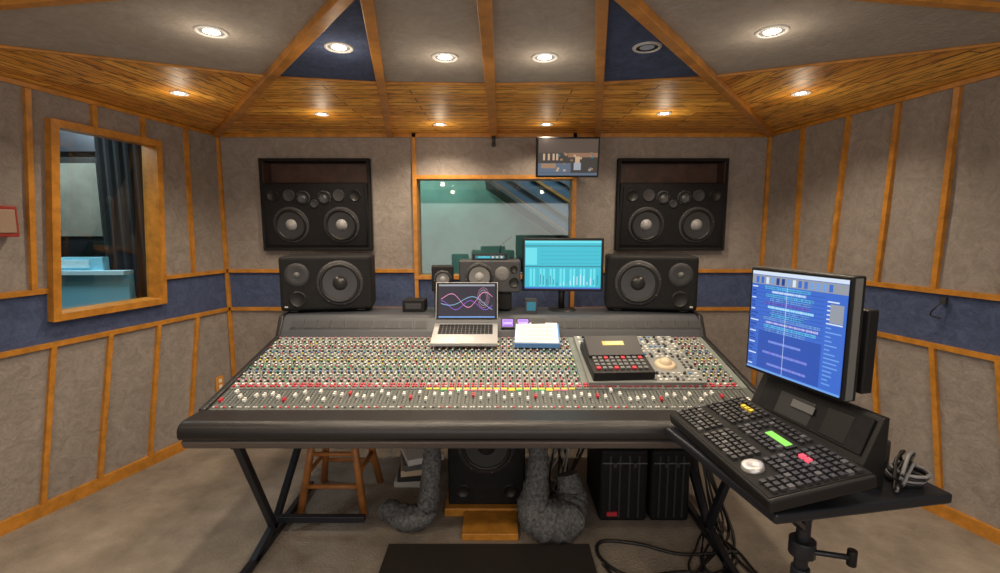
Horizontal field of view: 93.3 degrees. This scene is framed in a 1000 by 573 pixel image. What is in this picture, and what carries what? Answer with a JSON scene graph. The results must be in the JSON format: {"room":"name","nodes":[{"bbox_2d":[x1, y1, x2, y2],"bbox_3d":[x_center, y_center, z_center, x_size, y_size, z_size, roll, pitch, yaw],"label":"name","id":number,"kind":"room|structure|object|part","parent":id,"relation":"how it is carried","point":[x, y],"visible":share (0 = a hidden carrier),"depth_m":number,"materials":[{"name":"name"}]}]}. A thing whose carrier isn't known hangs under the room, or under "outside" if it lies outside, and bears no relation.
{"room":"studio","nodes":[
{"label":"studio","id":0,"kind":"room"},
{"bbox_2d":[0,81,231,520],"bbox_3d":[-2.808,0.324,1.220,0.681,2.460,5.575,0,7,4],"label":"wall","id":1,"kind":"structure","parent":0,"point":[79,377],"depth_m":3.00,"materials":[{"name":"fabric"}]},
{"bbox_2d":[0,205,19,236],"bbox_3d":[-2.555,-0.334,2.421,0.066,0.160,0.110,1,7,11],"label":"fire alarm box","id":2,"kind":"object","parent":1,"relation":"attached to","point":[9,227],"visible":1,"depth_m":2.42,"materials":[{"name":"red"}]},
{"bbox_2d":[44,118,167,321],"bbox_3d":[-2.491,-0.404,2.989,0.236,1.142,0.723,1,7,11],"label":"window","id":3,"kind":"structure","parent":1,"relation":"in","point":[152,156],"depth_m":2.98,"materials":[{"name":"brown wood"}]},
{"bbox_2d":[0,75,228,536],"bbox_3d":[-2.494,0.148,2.662,0.472,2.460,2.621,2,7,18],"label":"trim","id":4,"kind":"structure","parent":1,"relation":"attached to","point":[45,507],"depth_m":2.94,"materials":[{"name":"brown wood"}]},
{"bbox_2d":[215,375,223,391],"bbox_3d":[-2.329,0.808,3.926,0.015,0.120,0.075,2,7,14],"label":"power outlet","id":5,"kind":"object","parent":1,"relation":"attached to","point":[219,381],"visible":0.82,"depth_m":3.91,"materials":[{"name":"orange plastic"}]},
{"bbox_2d":[491,136,495,146],"bbox_3d":[-0.050,-1.132,3.690,0.040,0.082,0.040,0,7,0],"label":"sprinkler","id":6,"kind":"object","parent":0,"point":[493,144],"depth_m":3.68,"materials":[{"name":"black metal"}]},
{"bbox_2d":[220,137,767,381],"bbox_3d":[-0.050,-0.012,3.958,4.520,2.460,0.001,0,7,0],"label":"wall","id":7,"kind":"structure","parent":0,"point":[391,158],"depth_m":3.88,"materials":[{"name":"fabric"}]},
{"bbox_2d":[258,158,373,250],"bbox_3d":[-1.495,-0.683,4.007,0.890,0.740,0.459,0,7,0],"label":"monitor speaker","id":8,"kind":"object","parent":7,"relation":"attached to","point":[308,204],"visible":0.99,"depth_m":3.84},
{"bbox_2d":[216,133,771,386],"bbox_3d":[-0.050,-0.012,3.952,4.480,2.460,0.028,0,7,0],"label":"trim","id":9,"kind":"structure","parent":7,"relation":"attached to","point":[413,135],"depth_m":3.83,"materials":[{"name":"brown wood"}]},
{"bbox_2d":[535,137,599,176],"bbox_3d":[0.505,-0.983,3.659,0.470,0.294,0.346,0,7,0],"label":"television","id":10,"kind":"object","parent":7,"relation":"attached to","point":[555,156],"visible":1,"depth_m":3.51,"materials":[{"name":"black plastic"}]},
{"bbox_2d":[614,158,729,250],"bbox_3d":[1.395,-0.683,4.007,0.890,0.740,0.459,0,7,0],"label":"monitor speaker","id":11,"kind":"object","parent":7,"relation":"attached to","point":[663,204],"visible":0.98,"depth_m":3.84},
{"bbox_2d":[0,0,999,132],"bbox_3d":[-0.050,-0.898,1.063,6.800,0.004,5.530,0,7,0],"label":"ceiling","id":12,"kind":"structure","parent":0,"point":[721,33],"depth_m":2.15,"materials":[{"name":"fabric"}]},
{"bbox_2d":[0,0,116,9],"bbox_3d":[-1.500,-0.948,1.566,2.194,0.020,0.374,0,7,0],"label":"ceiling beam","id":13,"kind":"structure","parent":12,"relation":"attached to","point":[4,4],"depth_m":1.56,"materials":[{"name":"brown wood"}]},
{"bbox_2d":[0,45,262,77],"bbox_3d":[-1.873,-1.013,2.062,1.450,0.012,0.634,0,7,0],"label":"ceiling beam","id":14,"kind":"structure","parent":12,"relation":"attached to","point":[1,46],"depth_m":2.13,"materials":[{"name":"brown wood"}]},
{"bbox_2d":[169,90,189,95],"bbox_3d":[-1.810,-1.090,2.667,0.099,0.006,0.099,0,7,0],"label":"recessed light","id":15,"kind":"object","parent":12,"relation":"in","point":[174,92],"visible":1,"depth_m":2.66,"materials":[{"name":"grey"}]},
{"bbox_2d":[193,25,228,38],"bbox_3d":[-1.120,-0.988,1.833,0.121,0.006,0.121,0,7,0],"label":"recessed light","id":16,"kind":"object","parent":12,"relation":"in","point":[209,31],"visible":1,"depth_m":1.83,"materials":[{"name":"grey"}]},
{"bbox_2d":[213,0,353,137],"bbox_3d":[-1.345,-1.067,2.594,1.913,0.035,2.435,0,7,0],"label":"ceiling beam","id":17,"kind":"structure","parent":12,"relation":"attached to","point":[328,13],"depth_m":1.99,"materials":[{"name":"brown wood"}]},
{"bbox_2d":[314,112,329,115],"bbox_3d":[-1.190,-1.150,3.153,0.099,0.006,0.099,0,7,0],"label":"recessed light","id":18,"kind":"object","parent":12,"relation":"in","point":[315,113],"visible":1,"depth_m":3.15,"materials":[{"name":"grey"}]},
{"bbox_2d":[277,76,375,83],"bbox_3d":[-0.883,-1.057,2.419,0.537,0.012,0.117,0,7,0],"label":"ceiling beam","id":19,"kind":"structure","parent":12,"relation":"attached to","point":[280,77],"depth_m":2.41,"materials":[{"name":"brown wood"}]},
{"bbox_2d":[324,41,353,53],"bbox_3d":[-0.680,-1.007,1.992,0.121,0.006,0.121,0,7,0],"label":"recessed light","id":20,"kind":"object","parent":12,"relation":"in","point":[333,46],"visible":1,"depth_m":1.99,"materials":[{"name":"grey"}]},
{"bbox_2d":[360,0,391,137],"bbox_3d":[-0.647,-1.068,2.604,0.525,0.035,2.437,0,7,0],"label":"ceiling beam","id":21,"kind":"structure","parent":12,"relation":"attached to","point":[368,6],"depth_m":1.98,"materials":[{"name":"brown wood"}]},
{"bbox_2d":[385,82,484,85],"bbox_3d":[-0.332,-1.064,2.479,0.565,0.012,0.038,0,7,0],"label":"ceiling beam","id":22,"kind":"structure","parent":12,"relation":"attached to","point":[386,83],"depth_m":2.47,"materials":[{"name":"brown wood"}]},
{"bbox_2d":[433,123,446,125],"bbox_3d":[-0.440,-1.188,3.461,0.099,0.006,0.099,0,7,0],"label":"recessed light","id":23,"kind":"object","parent":12,"relation":"in","point":[435,124],"visible":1,"depth_m":3.46,"materials":[{"name":"grey"}]},
{"bbox_2d":[431,52,458,62],"bbox_3d":[-0.245,-1.021,2.107,0.121,0.006,0.121,0,7,0],"label":"recessed light","id":24,"kind":"object","parent":12,"relation":"in","point":[444,57],"visible":1,"depth_m":2.11,"materials":[{"name":"grey"}]},
{"bbox_2d":[476,0,496,138],"bbox_3d":[-0.050,-0.874,1.066,0.050,0.045,5.530,0,7,0],"label":"ceiling beam","id":25,"kind":"structure","parent":12,"relation":"attached to","point":[484,7],"depth_m":1.95,"materials":[{"name":"brown wood"}]},
{"bbox_2d":[531,52,557,62],"bbox_3d":[0.200,-1.021,2.107,0.121,0.006,0.121,0,7,0],"label":"recessed light","id":26,"kind":"object","parent":12,"relation":"in","point":[541,57],"visible":1,"depth_m":2.11,"materials":[{"name":"grey"}]},
{"bbox_2d":[495,82,594,85],"bbox_3d":[0.232,-1.064,2.479,0.565,0.012,0.038,0,7,0],"label":"ceiling beam","id":27,"kind":"structure","parent":12,"relation":"attached to","point":[523,83],"depth_m":2.47,"materials":[{"name":"brown wood"}]},
{"bbox_2d":[540,123,552,125],"bbox_3d":[0.340,-1.188,3.461,0.099,0.006,0.099,0,7,0],"label":"recessed light","id":28,"kind":"object","parent":12,"relation":"in","point":[541,124],"visible":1,"depth_m":3.47,"materials":[{"name":"grey"}]},
{"bbox_2d":[595,0,608,137],"bbox_3d":[0.547,-1.068,2.604,0.525,0.035,2.437,0,7,0],"label":"ceiling beam","id":29,"kind":"structure","parent":12,"relation":"attached to","point":[602,6],"depth_m":2.00,"materials":[{"name":"brown wood"}]},
{"bbox_2d":[632,41,661,52],"bbox_3d":[0.620,-1.007,1.992,0.121,0.006,0.121,0,7,0],"label":"recessed light","id":30,"kind":"object","parent":12,"relation":"in","point":[650,46],"visible":1,"depth_m":1.99,"materials":[{"name":"grey metal"}]},
{"bbox_2d":[604,76,701,83],"bbox_3d":[0.782,-1.057,2.419,0.537,0.012,0.117,0,7,0],"label":"ceiling beam","id":31,"kind":"structure","parent":12,"relation":"attached to","point":[693,77],"depth_m":2.41,"materials":[{"name":"brown wood"}]},
{"bbox_2d":[656,111,671,115],"bbox_3d":[1.090,-1.147,3.134,0.099,0.006,0.099,0,7,0],"label":"recessed light","id":32,"kind":"object","parent":12,"relation":"in","point":[664,113],"visible":1,"depth_m":3.13,"materials":[{"name":"grey"}]},
{"bbox_2d":[615,0,774,137],"bbox_3d":[1.245,-1.067,2.594,1.913,0.035,2.435,0,7,0],"label":"ceiling beam","id":33,"kind":"structure","parent":12,"relation":"attached to","point":[638,9],"depth_m":1.99,"materials":[{"name":"brown wood"}]},
{"bbox_2d":[754,25,789,38],"bbox_3d":[1.056,-0.988,1.833,0.121,0.006,0.121,0,7,0],"label":"recessed light","id":34,"kind":"object","parent":12,"relation":"in","point":[773,31],"visible":1,"depth_m":1.83,"materials":[{"name":"grey"}]},
{"bbox_2d":[791,90,810,95],"bbox_3d":[1.700,-1.090,2.667,0.099,0.006,0.099,0,7,0],"label":"recessed light","id":35,"kind":"object","parent":12,"relation":"in","point":[805,92],"visible":1,"depth_m":2.67,"materials":[{"name":"grey"}]},
{"bbox_2d":[717,42,999,77],"bbox_3d":[1.773,-1.013,2.062,1.450,0.012,0.634,0,7,0],"label":"ceiling beam","id":36,"kind":"structure","parent":12,"relation":"attached to","point":[995,43],"depth_m":2.11,"materials":[{"name":"brown wood"}]},
{"bbox_2d":[852,0,999,12],"bbox_3d":[1.400,-0.948,1.566,2.194,0.020,0.374,0,7,0],"label":"ceiling beam","id":37,"kind":"structure","parent":12,"relation":"attached to","point":[973,5],"depth_m":1.58,"materials":[{"name":"brown wood"}]},
{"bbox_2d":[0,448,999,572],"bbox_3d":[-0.050,1.544,1.373,6.800,0.001,5.550,0,7,0],"label":"floor","id":38,"kind":"structure","parent":0,"point":[193,510],"depth_m":2.66,"materials":[{"name":"carpet"}]},
{"bbox_2d":[60,130,146,308],"bbox_3d":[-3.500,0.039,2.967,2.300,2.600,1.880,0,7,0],"label":"window pane","id":39,"kind":"object","parent":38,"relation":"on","point":[103,250],"visible":0.23,"depth_m":3.66,"materials":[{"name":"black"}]},
{"bbox_2d":[230,448,313,572],"bbox_3d":[-1.250,1.029,2.696,0.060,0.700,1.300,0,7,0],"label":"console stand leg","id":40,"kind":"object","parent":38,"relation":"on","point":[274,528],"visible":0.64,"depth_m":2.51,"materials":[{"name":"black metal"}]},
{"bbox_2d":[278,514,365,522],"bbox_3d":[-0.988,1.290,2.627,0.475,0.035,0.036,0,7,0],"label":"bar","id":41,"kind":"object","parent":40,"relation":"attached to","point":[283,518],"visible":1,"depth_m":2.61,"materials":[{"name":"black metal"}]},
{"bbox_2d":[176,307,755,447],"bbox_3d":[-0.060,0.443,2.795,2.800,0.440,1.400,0,7,0],"label":"mixing console","id":42,"kind":"object","parent":40,"relation":"on","point":[373,377],"visible":0.8,"depth_m":2.49,"materials":[{"name":"grey paint"}]},
{"bbox_2d":[278,253,375,311],"bbox_3d":[-1.201,-0.034,3.337,0.635,0.380,0.395,0,7,0],"label":"monitor speaker","id":43,"kind":"object","parent":42,"relation":"on","point":[307,281],"visible":1,"depth_m":3.19},
{"bbox_2d":[402,298,426,311],"bbox_3d":[-0.595,0.127,3.308,0.150,0.079,0.145,0,7,0],"label":"box","id":44,"kind":"object","parent":42,"relation":"on","point":[408,304],"visible":1,"depth_m":3.24,"materials":[{"name":"grey plastic"}]},
{"bbox_2d":[431,265,453,310],"bbox_3d":[-0.398,0.010,3.286,0.150,0.310,0.159,-1,7,-8],"label":"speaker","id":45,"kind":"object","parent":42,"relation":"on","point":[440,273],"visible":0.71,"depth_m":3.21},
{"bbox_2d":[430,282,497,345],"bbox_3d":[-0.220,0.174,3.009,0.410,0.367,0.335,0,7,0],"label":"laptop","id":46,"kind":"object","parent":42,"relation":"on","point":[454,300],"visible":1,"depth_m":3.12,"materials":[{"name":"silver metal"}]},
{"bbox_2d":[459,259,520,309],"bbox_3d":[-0.070,-0.016,3.313,0.420,0.345,0.219,0,7,0],"label":"monitor speaker","id":47,"kind":"object","parent":42,"relation":"on","point":[507,273],"visible":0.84,"depth_m":3.21},
{"bbox_2d":[472,253,506,259],"bbox_3d":[-0.070,-0.210,3.304,0.240,0.039,0.150,0,7,0],"label":"amplifier","id":48,"kind":"object","parent":47,"relation":"on","point":[475,256],"visible":1,"depth_m":3.24,"materials":[{"name":"black plastic"}]},
{"bbox_3d":[-0.060,0.437,2.885,2.740,0.430,1.220,0,7,0],"label":"console frame","id":49,"kind":"part","parent":42,"relation":"part of","materials":[{"name":"grey paint"}]},
{"bbox_2d":[525,298,536,312],"bbox_3d":[0.210,0.130,3.208,0.080,0.099,0.063,0,7,0],"label":"box","id":50,"kind":"object","parent":42,"relation":"on","point":[530,303],"visible":1,"depth_m":3.18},
{"bbox_2d":[514,323,559,347],"bbox_3d":[0.235,0.305,2.990,0.280,0.110,0.257,0,7,4],"label":"pad","id":51,"kind":"object","parent":42,"relation":"on","point":[546,335],"visible":1,"depth_m":2.94,"materials":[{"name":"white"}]},
{"bbox_2d":[522,238,603,311],"bbox_3d":[0.437,-0.086,3.304,0.561,0.504,0.200,0,7,0],"label":"computer monitor","id":52,"kind":"object","parent":42,"relation":"on","point":[561,265],"visible":1,"depth_m":3.27,"materials":[{"name":"black plastic"}]},
{"bbox_2d":[580,335,655,380],"bbox_3d":[0.650,0.391,2.652,0.330,0.180,0.341,0,7,-3],"label":"controller","id":53,"kind":"object","parent":42,"relation":"on","point":[607,358],"visible":1,"depth_m":2.61,"materials":[{"name":"black plastic"}]},
{"bbox_2d":[604,253,698,311],"bbox_3d":[1.051,-0.034,3.337,0.635,0.380,0.395,0,7,0],"label":"monitor speaker","id":54,"kind":"object","parent":42,"relation":"on","point":[631,281],"visible":1,"depth_m":3.19},
{"bbox_2d":[297,448,383,515],"bbox_3d":[-1.000,1.031,2.968,0.423,0.640,0.426,0,7,0],"label":"wooden bar stool","id":55,"kind":"object","parent":38,"relation":"on","point":[372,457],"visible":0.37,"depth_m":2.81,"materials":[{"name":"brown wood"}]},
{"bbox_2d":[378,448,441,532],"bbox_3d":[-0.518,1.039,2.677,0.373,0.706,0.250,0,7,0],"label":"flexible duct","id":56,"kind":"object","parent":38,"relation":"on","point":[404,517],"visible":0.7,"depth_m":2.63,"materials":[{"name":"grey fabric"}]},
{"bbox_2d":[394,448,443,486],"bbox_3d":[-0.540,1.211,3.252,0.331,0.204,0.351,0,7,0],"label":"stack","id":57,"kind":"object","parent":38,"relation":"on","point":[409,474],"visible":0.59,"depth_m":3.12,"materials":[{"name":"grey paper"}]},
{"bbox_2d":[444,448,525,515],"bbox_3d":[-0.080,1.036,2.968,0.500,0.620,0.400,0,7,0],"label":"subwoofer","id":58,"kind":"object","parent":38,"relation":"on","point":[479,479],"visible":0.59,"depth_m":2.82,"materials":[{"name":"grey wood"}]},
{"bbox_2d":[379,544,596,572],"bbox_3d":[-0.060,1.442,2.147,1.080,0.014,0.810,0,7,0],"label":"floor mat","id":59,"kind":"object","parent":38,"relation":"on","point":[398,558],"visible":1,"depth_m":2.43,"materials":[{"name":"black rubber"}]},
{"bbox_2d":[462,511,517,540],"bbox_3d":[-0.055,1.362,2.693,0.310,0.040,0.215,0,7,0],"label":"step block","id":60,"kind":"object","parent":38,"relation":"on","point":[477,525],"visible":1,"depth_m":2.65,"materials":[{"name":"brown wood"}]},
{"bbox_2d":[516,448,588,543],"bbox_3d":[0.299,1.048,2.630,0.420,0.712,0.360,0,7,0],"label":"flexible duct","id":61,"kind":"object","parent":38,"relation":"on","point":[560,518],"visible":0.83,"depth_m":2.56,"materials":[{"name":"grey fabric"}]},
{"bbox_2d":[547,448,584,494],"bbox_3d":[0.393,0.979,3.176,0.294,0.700,0.424,4,8,27],"label":"cable bundle","id":62,"kind":"object","parent":38,"relation":"on","point":[566,451],"visible":0.19,"depth_m":3.18,"materials":[{"name":"grey rubber"}]},
{"bbox_2d":[587,448,647,519],"bbox_3d":[0.718,1.108,2.936,0.275,0.484,0.443,0,7,0],"label":"computer tower","id":63,"kind":"object","parent":38,"relation":"on","point":[616,477],"visible":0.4,"depth_m":2.73,"materials":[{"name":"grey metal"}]},
{"bbox_2d":[646,448,690,519],"bbox_3d":[0.988,1.108,2.936,0.225,0.484,0.443,0,7,0],"label":"equipment case","id":64,"kind":"object","parent":38,"relation":"on","point":[668,471],"visible":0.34,"depth_m":2.73,"materials":[{"name":"grey metal"}]},
{"bbox_2d":[595,456,757,572],"bbox_3d":[0.979,1.105,2.530,0.952,0.616,1.160,0,7,0],"label":"floor cables","id":65,"kind":"object","parent":38,"relation":"on","point":[732,549],"visible":0.5,"depth_m":2.53,"materials":[{"name":"black plastic"}]},
{"bbox_2d":[688,456,739,572],"bbox_3d":[1.150,1.029,2.696,0.060,0.700,1.300,0,7,0],"label":"console stand leg","id":66,"kind":"object","parent":38,"relation":"on","point":[705,521],"visible":0.38,"depth_m":2.55,"materials":[{"name":"black metal"}]},
{"bbox_2d":[666,427,951,572],"bbox_3d":[1.100,1.062,1.811,0.662,0.850,0.686,-1,7,-10],"label":"stand","id":67,"kind":"object","parent":38,"relation":"on","point":[801,545],"visible":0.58,"depth_m":1.53,"materials":[{"name":"black metal"}]},
{"bbox_2d":[670,374,889,512],"bbox_3d":[1.006,0.526,1.733,0.485,0.246,0.670,-1,7,-5],"label":"control surface","id":68,"kind":"object","parent":67,"relation":"on","point":[789,446],"visible":0.96,"depth_m":1.62,"materials":[{"name":"black plastic"}]},
{"bbox_3d":[0.935,0.587,1.734,0.343,0.124,0.670,-1,7,-5],"label":"casing","id":69,"kind":"part","parent":68,"relation":"part of","materials":[{"name":"black plastic"}]},
{"bbox_2d":[746,266,878,401],"bbox_3d":[1.218,0.282,1.840,0.226,0.692,0.443,-2,7,-15],"label":"monitor","id":70,"kind":"object","parent":67,"relation":"on","point":[814,331],"visible":0.92,"depth_m":1.71,"materials":[{"name":"black plastic"}]},
{"bbox_2d":[885,440,890,463],"bbox_3d":[1.347,0.569,1.802,0.100,0.130,0.220,-1,7,-10],"label":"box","id":71,"kind":"object","parent":67,"relation":"on","point":[888,441],"visible":0.11,"depth_m":1.70,"materials":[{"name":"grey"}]},
{"bbox_2d":[884,449,931,491],"bbox_3d":[1.343,0.601,1.583,0.168,0.109,0.153,0,7,0],"label":"cable bundle","id":72,"kind":"object","parent":67,"relation":"on","point":[906,472],"visible":1,"depth_m":1.55,"materials":[{"name":"grey rubber"}]},
{"bbox_2d":[756,76,999,529],"bbox_3d":[2.708,0.324,1.220,0.681,2.460,5.575,0,7,-4],"label":"wall","id":73,"kind":"structure","parent":0,"point":[970,438],"depth_m":2.76,"materials":[{"name":"fabric"}]},
{"bbox_2d":[774,70,999,544],"bbox_3d":[2.394,0.148,2.662,0.472,2.460,2.621,-2,7,-18],"label":"trim","id":74,"kind":"structure","parent":73,"relation":"attached to","point":[965,521],"depth_m":2.77,"materials":[{"name":"brown wood"}]},
{"bbox_2d":[929,297,948,318],"bbox_3d":[2.475,0.119,2.667,0.033,0.124,0.075,-4,8,-33],"label":"hook","id":75,"kind":"object","parent":73,"relation":"attached to","point":[943,300],"visible":1,"depth_m":2.65,"materials":[{"name":"grey metal"}]},
{"label":"outside","id":76,"kind":"structure","parent":0,"visible":0},
{"bbox_2d":[412,175,576,278],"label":"window","id":77,"kind":"structure","parent":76,"point":[459,220],"depth_m":6.91,"materials":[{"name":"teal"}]}
]}

